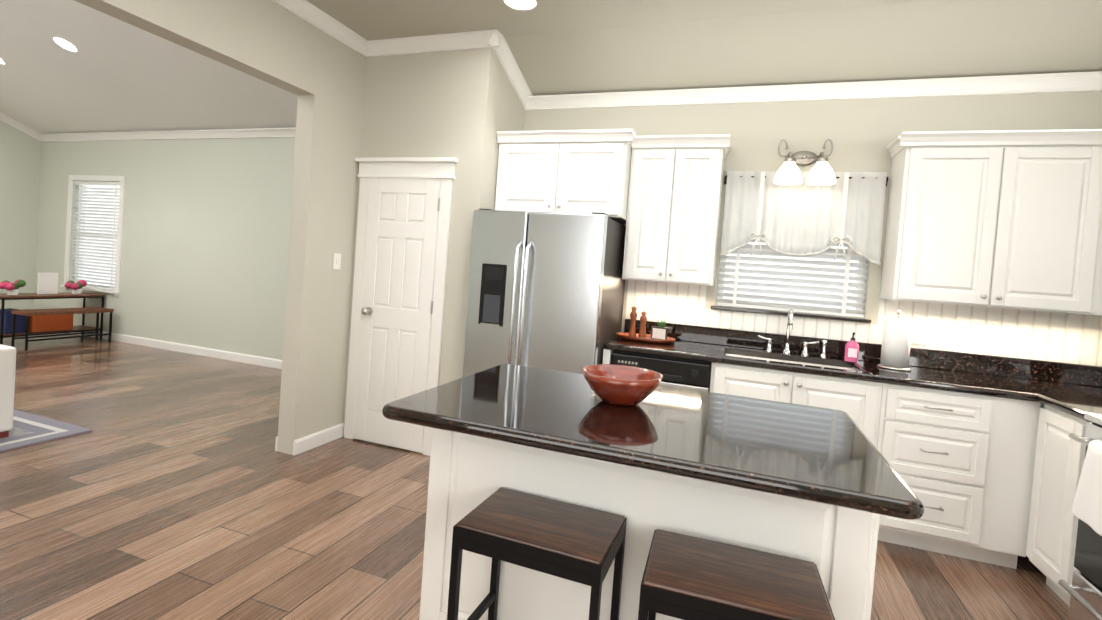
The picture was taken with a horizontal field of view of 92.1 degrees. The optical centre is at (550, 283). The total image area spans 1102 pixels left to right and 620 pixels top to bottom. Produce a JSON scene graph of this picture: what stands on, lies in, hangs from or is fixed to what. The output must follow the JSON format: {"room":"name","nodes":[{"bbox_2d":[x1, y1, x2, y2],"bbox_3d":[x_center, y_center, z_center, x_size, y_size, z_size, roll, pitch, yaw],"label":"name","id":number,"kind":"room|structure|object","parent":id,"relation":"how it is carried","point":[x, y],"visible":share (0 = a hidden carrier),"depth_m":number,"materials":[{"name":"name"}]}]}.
{"room":"kitchen","nodes":[
{"label":"kitchen","id":0,"kind":"room"},
{"bbox_2d":[0,120,41,309],"bbox_3d":[-8.675,-1.317,4.092,0.150,3.900,7.840,5,2,19],"label":"wall","id":1,"kind":"structure","parent":0,"point":[20,157],"depth_m":7.43,"materials":[{"name":"paint"}]},
{"bbox_2d":[0,112,39,139],"bbox_3d":[-8.511,-2.502,3.953,0.068,0.967,7.690,5,2,19],"label":"crown molding","id":2,"kind":"structure","parent":1,"relation":"attached to","point":[4,118],"depth_m":7.32,"materials":[{"name":"white wood"}]},
{"bbox_2d":[0,0,297,133],"bbox_3d":[-5.473,-2.319,2.880,6.820,1.034,7.990,5,2,19],"label":"ceiling","id":3,"kind":"structure","parent":0,"point":[112,74],"depth_m":5.71,"materials":[{"name":"white paint"}]},
{"bbox_2d":[53,37,76,51],"bbox_3d":[-4.856,-2.383,5.306,0.193,0.073,0.180,5,2,13],"label":"recessed light","id":4,"kind":"object","parent":3,"relation":"in","point":[63,44],"depth_m":5.30,"materials":[{"name":"white"}]},
{"bbox_2d":[34,137,295,359],"bbox_3d":[-4.221,-0.609,6.597,6.670,3.000,0.150,5,2,19],"label":"wall","id":5,"kind":"structure","parent":0,"point":[205,243],"depth_m":6.62,"materials":[{"name":"paint"}]},
{"bbox_2d":[60,175,124,296],"bbox_3d":[-6.198,-0.660,7.268,1.180,1.600,0.188,5,2,19],"label":"window","id":6,"kind":"structure","parent":5,"relation":"in","point":[117,292],"depth_m":7.30,"materials":[{"name":"white"}]},
{"bbox_2d":[70,181,119,289],"bbox_3d":[-6.201,-0.660,7.259,0.992,1.451,0.060,5,2,19],"label":"window blinds","id":7,"kind":"object","parent":6,"relation":"attached to","point":[102,196],"visible":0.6,"depth_m":7.26,"materials":[{"name":"white plastic"}]},
{"bbox_2d":[38,127,295,141],"bbox_3d":[-4.160,-1.812,6.459,6.510,0.090,0.068,5,2,19],"label":"crown molding","id":8,"kind":"structure","parent":5,"relation":"attached to","point":[204,134],"depth_m":6.65,"materials":[{"name":"white wood"}]},
{"bbox_2d":[74,331,281,368],"bbox_3d":[-4.340,0.838,6.553,6.640,0.100,0.016,5,2,19],"label":"baseboard","id":9,"kind":"structure","parent":5,"relation":"attached to","point":[232,356],"depth_m":6.57,"materials":[{"name":"white wood"}]},
{"bbox_2d":[74,0,365,454],"bbox_3d":[-2.436,-0.715,1.374,0.140,3.750,6.870,5,2,19],"label":"wall","id":10,"kind":"structure","parent":0,"point":[319,73],"depth_m":3.58,"materials":[{"name":"paint"}]},
{"bbox_2d":[293,423,343,454],"bbox_3d":[-1.648,1.108,3.791,0.016,0.100,0.470,5,2,19],"label":"baseboard","id":11,"kind":"structure","parent":10,"relation":"attached to","point":[312,441],"depth_m":3.76,"materials":[{"name":"white wood"}]},
{"bbox_2d":[271,0,370,57],"bbox_3d":[-2.126,-1.715,1.704,0.068,0.090,4.720,5,2,19],"label":"crown molding","id":12,"kind":"structure","parent":10,"relation":"attached to","point":[324,22],"depth_m":3.50,"materials":[{"name":"white wood"}]},
{"bbox_2d":[333,253,340,268],"bbox_3d":[-1.538,-0.156,3.817,0.010,0.115,0.075,5,2,19],"label":"switch plate","id":13,"kind":"object","parent":10,"relation":"attached to","point":[336,260],"visible":1,"depth_m":3.81,"materials":[{"name":"white plastic"}]},
{"bbox_2d":[343,48,524,452],"bbox_3d":[-0.881,-0.264,4.118,1.030,2.930,0.660,5,2,19],"label":"wall","id":14,"kind":"structure","parent":0,"point":[463,107],"depth_m":3.72,"materials":[{"name":"paint"}]},
{"bbox_2d":[353,178,440,452],"bbox_3d":[-1.129,0.207,3.801,0.608,1.948,0.092,5,2,19],"label":"pantry door","id":15,"kind":"structure","parent":14,"relation":"in","point":[398,286],"depth_m":3.83,"materials":[{"name":"white wood"}]},
{"bbox_2d":[344,157,457,455],"bbox_3d":[-1.120,0.147,3.824,0.840,2.090,0.050,5,2,19],"label":"door frame","id":16,"kind":"structure","parent":14,"relation":"attached to","point":[442,169],"depth_m":3.77,"materials":[{"name":"white wood"}]},
{"bbox_2d":[367,29,506,56],"bbox_3d":[-0.822,-1.674,3.720,1.008,0.090,0.088,5,2,19],"label":"crown molding","id":17,"kind":"structure","parent":14,"relation":"attached to","point":[493,39],"depth_m":3.69,"materials":[{"name":"white wood"}]},
{"bbox_2d":[495,44,530,107],"bbox_3d":[-0.278,-1.528,3.877,0.068,0.310,0.570,5,2,19],"label":"crown molding","id":18,"kind":"structure","parent":14,"relation":"attached to","point":[507,60],"depth_m":3.92,"materials":[{"name":"white wood"}]},
{"bbox_2d":[0,333,1070,619],"bbox_3d":[-3.251,1.127,2.099,12.350,0.080,8.290,5,2,19],"label":"floor","id":19,"kind":"structure","parent":0,"point":[174,485],"depth_m":2.72,"materials":[{"name":"brown wood"}]},
{"bbox_2d":[0,409,91,451],"bbox_3d":[-5.704,0.891,2.493,3.840,0.012,4.000,5,2,19],"label":"rug","id":20,"kind":"object","parent":19,"relation":"on","point":[28,429],"visible":0.95,"depth_m":3.65,"materials":[{"name":"grey fabric"}]},
{"bbox_2d":[0,344,15,437],"bbox_3d":[-5.442,0.401,2.803,3.350,0.988,2.880,5,2,19],"label":"sectional sofa","id":21,"kind":"object","parent":20,"relation":"on","point":[7,369],"visible":1,"depth_m":3.46,"materials":[{"name":"white fabric"}]},
{"bbox_2d":[0,292,105,344],"bbox_3d":[-6.348,0.438,6.676,0.420,0.600,1.060,5,2,19],"label":"console table","id":22,"kind":"object","parent":19,"relation":"on","point":[59,295],"visible":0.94,"depth_m":6.61,"materials":[{"name":"black metal"}]},
{"bbox_2d":[0,308,25,333],"bbox_3d":[-6.471,0.453,6.333,0.300,0.268,0.190,5,2,19],"label":"box","id":23,"kind":"object","parent":22,"relation":"on","point":[20,322],"depth_m":6.28,"materials":[{"name":"blue fabric"}]},
{"bbox_2d":[0,279,25,294],"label":"potted flowers","id":24,"kind":"object","parent":22,"relation":"on","point":[11,288],"depth_m":6.31,"materials":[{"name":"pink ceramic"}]},
{"bbox_2d":[37,273,58,293],"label":"picture frame","id":25,"kind":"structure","parent":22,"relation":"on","point":[47,283],"depth_m":6.65,"materials":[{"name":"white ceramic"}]},
{"bbox_2d":[26,308,73,331],"bbox_3d":[-6.350,0.462,6.677,0.300,0.248,0.420,5,2,19],"label":"box","id":26,"kind":"object","parent":22,"relation":"on","point":[42,323],"depth_m":6.60,"materials":[{"name":"orange"}]},
{"bbox_2d":[65,280,86,293],"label":"potted flowers","id":27,"kind":"object","parent":22,"relation":"on","point":[76,288],"depth_m":6.92,"materials":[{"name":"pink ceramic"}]},
{"bbox_2d":[11,307,113,350],"bbox_3d":[-6.006,0.546,6.556,0.300,0.440,0.900,5,2,19],"label":"bench","id":28,"kind":"object","parent":19,"relation":"on","point":[40,312],"visible":0.96,"depth_m":6.44,"materials":[{"name":"brown wood"}]},
{"bbox_2d":[447,487,626,619],"bbox_3d":[-0.044,1.004,1.526,0.425,0.660,0.297,5,2,19],"label":"stool","id":29,"kind":"object","parent":19,"relation":"on","point":[575,543],"visible":1,"depth_m":1.45,"materials":[{"name":"brown wood"}]},
{"bbox_2d":[462,209,625,377],"bbox_3d":[-0.041,0.404,3.699,0.900,1.742,0.832,5,2,19],"label":"refrigerator","id":30,"kind":"object","parent":19,"relation":"on","point":[545,290],"visible":0.6,"depth_m":3.35,"materials":[{"name":"grey metal"}]},
{"bbox_2d":[602,349,612,363],"bbox_3d":[0.427,0.866,3.677,0.047,0.890,0.617,5,2,19],"label":"cabinet filler","id":31,"kind":"object","parent":19,"relation":"on","point":[607,356],"visible":0.14,"depth_m":3.38,"materials":[{"name":"white wood"}]},
{"bbox_2d":[419,428,879,619],"bbox_3d":[0.306,0.904,1.920,1.366,0.890,0.660,5,2,19],"label":"kitchen island","id":32,"kind":"object","parent":19,"relation":"on","point":[836,545],"visible":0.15,"depth_m":1.61,"materials":[{"name":"white wood"}]},
{"bbox_2d":[382,364,923,519],"bbox_3d":[0.289,0.440,1.783,1.410,0.040,0.905,5,2,19],"label":"island countertop","id":33,"kind":"structure","parent":32,"relation":"on","point":[834,457],"depth_m":1.52,"materials":[{"name":"stone"}]},
{"bbox_2d":[582,364,662,405],"bbox_3d":[0.243,0.361,1.844,0.280,0.105,0.280,5,2,19],"label":"bowl","id":34,"kind":"object","parent":33,"relation":"on","point":[619,385],"visible":1,"depth_m":1.77,"materials":[{"name":"red ceramic"}]},
{"bbox_2d":[611,350,711,391],"bbox_3d":[0.735,0.893,3.556,0.608,0.886,0.639,5,2,19],"label":"dishwasher","id":35,"kind":"object","parent":19,"relation":"on","point":[686,373],"visible":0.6,"depth_m":3.23,"materials":[{"name":"black metal"}]},
{"bbox_2d":[638,529,834,619],"bbox_3d":[0.430,1.044,1.328,0.430,0.660,0.304,5,2,19],"label":"stool","id":36,"kind":"object","parent":19,"relation":"on","point":[686,577],"visible":1,"depth_m":1.26,"materials":[{"name":"brown wood"}]},
{"bbox_2d":[710,354,882,447],"bbox_3d":[1.442,0.950,3.301,0.892,0.890,0.649,5,2,19],"label":"base cabinet","id":37,"kind":"object","parent":19,"relation":"on","point":[858,402],"visible":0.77,"depth_m":3.00,"materials":[{"name":"white wood"}]},
{"bbox_2d":[877,383,1040,568],"bbox_3d":[2.186,1.011,3.038,0.687,0.890,0.649,5,2,19],"label":"base cabinet","id":38,"kind":"object","parent":19,"relation":"on","point":[962,464],"visible":0.81,"depth_m":2.76,"materials":[{"name":"white wood"}]},
{"bbox_2d":[1026,405,1089,606],"bbox_3d":[2.678,1.066,2.328,0.756,0.890,0.406,5,2,19],"label":"base cabinet","id":39,"kind":"object","parent":19,"relation":"on","point":[1053,519],"visible":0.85,"depth_m":2.41,"materials":[{"name":"white wood"}]},
{"bbox_2d":[604,319,1101,400],"bbox_3d":[1.843,0.458,3.165,2.977,0.155,0.637,5,2,19],"label":"countertop","id":40,"kind":"structure","parent":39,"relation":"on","point":[985,375],"depth_m":3.24,"materials":[{"name":"black stone"}]},
{"bbox_2d":[616,306,675,343],"bbox_3d":[0.657,0.281,3.660,0.410,0.228,0.254,5,2,19],"label":"tray","id":41,"kind":"object","parent":40,"relation":"on","point":[658,334],"visible":1,"depth_m":3.64,"materials":[{"name":"brown wood"}]},
{"bbox_2d":[757,308,826,357],"bbox_3d":[1.573,0.315,3.440,0.427,0.306,0.187,5,2,19],"label":"faucet","id":42,"kind":"object","parent":40,"relation":"on","point":[786,350],"visible":1,"depth_m":3.47,"materials":[{"name":"silver metal"}]},
{"bbox_2d":[844,332,858,361],"bbox_3d":[1.894,0.401,3.334,0.078,0.186,0.060,5,2,19],"label":"soap bottle","id":43,"kind":"object","parent":40,"relation":"on","point":[851,350],"visible":0.98,"depth_m":3.32,"materials":[{"name":"pink plastic"}]},
{"bbox_2d":[877,310,912,370],"bbox_3d":[2.065,0.336,3.173,0.170,0.348,0.170,5,2,19],"label":"paper towel holder","id":44,"kind":"object","parent":40,"relation":"on","point":[896,343],"visible":1,"depth_m":3.12,"materials":[{"name":"white paper"}]},
{"bbox_2d":[1032,367,1101,422],"bbox_3d":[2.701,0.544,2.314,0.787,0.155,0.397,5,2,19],"label":"countertop","id":45,"kind":"structure","parent":39,"relation":"on","point":[1074,390],"depth_m":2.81,"materials":[{"name":"black stone"}]},
{"bbox_2d":[1058,412,1101,619],"bbox_3d":[2.439,0.962,1.790,0.812,1.090,0.760,5,2,19],"label":"range oven","id":46,"kind":"object","parent":19,"relation":"on","point":[1084,589],"visible":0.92,"depth_m":2.18,"materials":[{"name":"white metal"}]},
{"bbox_2d":[1071,440,1101,535],"bbox_3d":[2.047,0.771,1.878,0.106,0.309,0.512,5,2,19],"label":"hanging towel","id":47,"kind":"object","parent":46,"relation":"hanging from","point":[1087,506],"visible":1,"depth_m":2.04,"materials":[{"name":"white fabric"}]},
{"bbox_2d":[306,0,1101,95],"bbox_3d":[0.318,-1.478,1.148,5.110,0.378,5.780,5,2,19],"label":"ceiling","id":48,"kind":"structure","parent":0,"point":[557,47],"depth_m":3.23,"materials":[{"name":"paint"}]},
{"bbox_2d":[504,0,536,9],"bbox_3d":[-0.179,-1.653,3.116,0.193,0.006,0.193,3,2,-26],"label":"recessed light","id":49,"kind":"object","parent":48,"relation":"in","point":[522,4],"visible":1,"depth_m":3.12,"materials":[{"name":"white"}]},
{"bbox_2d":[524,91,1101,407],"bbox_3d":[1.093,-0.038,3.856,5.230,2.780,0.160,5,2,19],"label":"wall","id":50,"kind":"structure","parent":0,"point":[862,134],"depth_m":3.49,"materials":[{"name":"paint"}]},
{"bbox_2d":[495,129,635,223],"bbox_3d":[0.133,-0.753,3.835,0.968,0.567,0.498,5,2,19],"label":"upper cabinet","id":51,"kind":"object","parent":50,"relation":"attached to","point":[574,171],"visible":0.85,"depth_m":3.63,"materials":[{"name":"white wood"}]},
{"bbox_2d":[622,135,730,285],"bbox_3d":[0.862,-0.484,3.651,0.633,0.967,0.358,5,2,19],"label":"upper cabinet","id":52,"kind":"object","parent":50,"relation":"attached to","point":[673,208],"visible":1,"depth_m":3.52,"materials":[{"name":"white wood"}]},
{"bbox_2d":[711,203,870,322],"bbox_3d":[1.647,-0.221,3.637,0.990,0.880,0.187,5,2,19],"label":"window","id":53,"kind":"structure","parent":50,"relation":"in","point":[854,308],"depth_m":3.60,"materials":[{"name":"white"}]},
{"bbox_2d":[716,189,867,317],"bbox_3d":[1.644,-0.233,3.624,0.922,0.851,0.060,5,2,19],"label":"window blinds","id":54,"kind":"object","parent":53,"relation":"attached to","point":[845,284],"visible":0.58,"depth_m":3.62,"materials":[{"name":"white plastic"}]},
{"bbox_2d":[720,171,887,264],"bbox_3d":[1.643,-0.443,3.506,0.993,0.585,0.110,5,2,19],"label":"curtain valance","id":55,"kind":"object","parent":50,"relation":"attached to","point":[803,218],"visible":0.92,"depth_m":3.48,"materials":[{"name":"white fabric"}]},
{"bbox_2d":[774,139,835,184],"bbox_3d":[1.643,-0.794,3.431,0.362,0.309,0.271,5,2,19],"label":"sconce","id":56,"kind":"object","parent":50,"relation":"attached to","point":[821,172],"visible":1,"depth_m":3.38,"materials":[{"name":"white glass"}]},
{"bbox_2d":[525,71,1101,109],"bbox_3d":[1.589,-1.273,3.558,3.830,0.090,0.068,5,2,19],"label":"crown molding","id":57,"kind":"structure","parent":50,"relation":"attached to","point":[1073,81],"depth_m":3.45,"materials":[{"name":"white wood"}]},
{"bbox_2d":[625,280,1101,366],"bbox_3d":[1.967,0.220,3.458,2.977,0.318,0.007,5,2,19],"label":"wall panel","id":58,"kind":"object","parent":50,"relation":"attached to","point":[1072,338],"visible":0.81,"depth_m":3.29,"materials":[{"name":"white wood"}]},
{"bbox_2d":[912,325,935,345],"bbox_3d":[2.331,0.327,3.321,0.120,0.116,0.007,5,2,19],"label":"outlet","id":59,"kind":"object","parent":58,"relation":"attached to","point":[923,335],"visible":1,"depth_m":3.32,"materials":[{"name":"white plastic"}]},
{"bbox_2d":[880,137,1101,314],"bbox_3d":[2.510,-0.323,3.089,0.900,0.915,0.321,5,2,19],"label":"upper cabinet","id":60,"kind":"object","parent":50,"relation":"attached to","point":[1009,219],"depth_m":2.94,"materials":[{"name":"white wood"}]},
{"bbox_2d":[1096,253,1101,315],"bbox_3d":[3.114,-0.273,2.876,0.506,0.915,0.321,5,2,19],"label":"upper cabinet","id":61,"kind":"object","parent":50,"relation":"attached to","point":[1098,295],"depth_m":2.80,"materials":[{"name":"white wood"}]}
]}

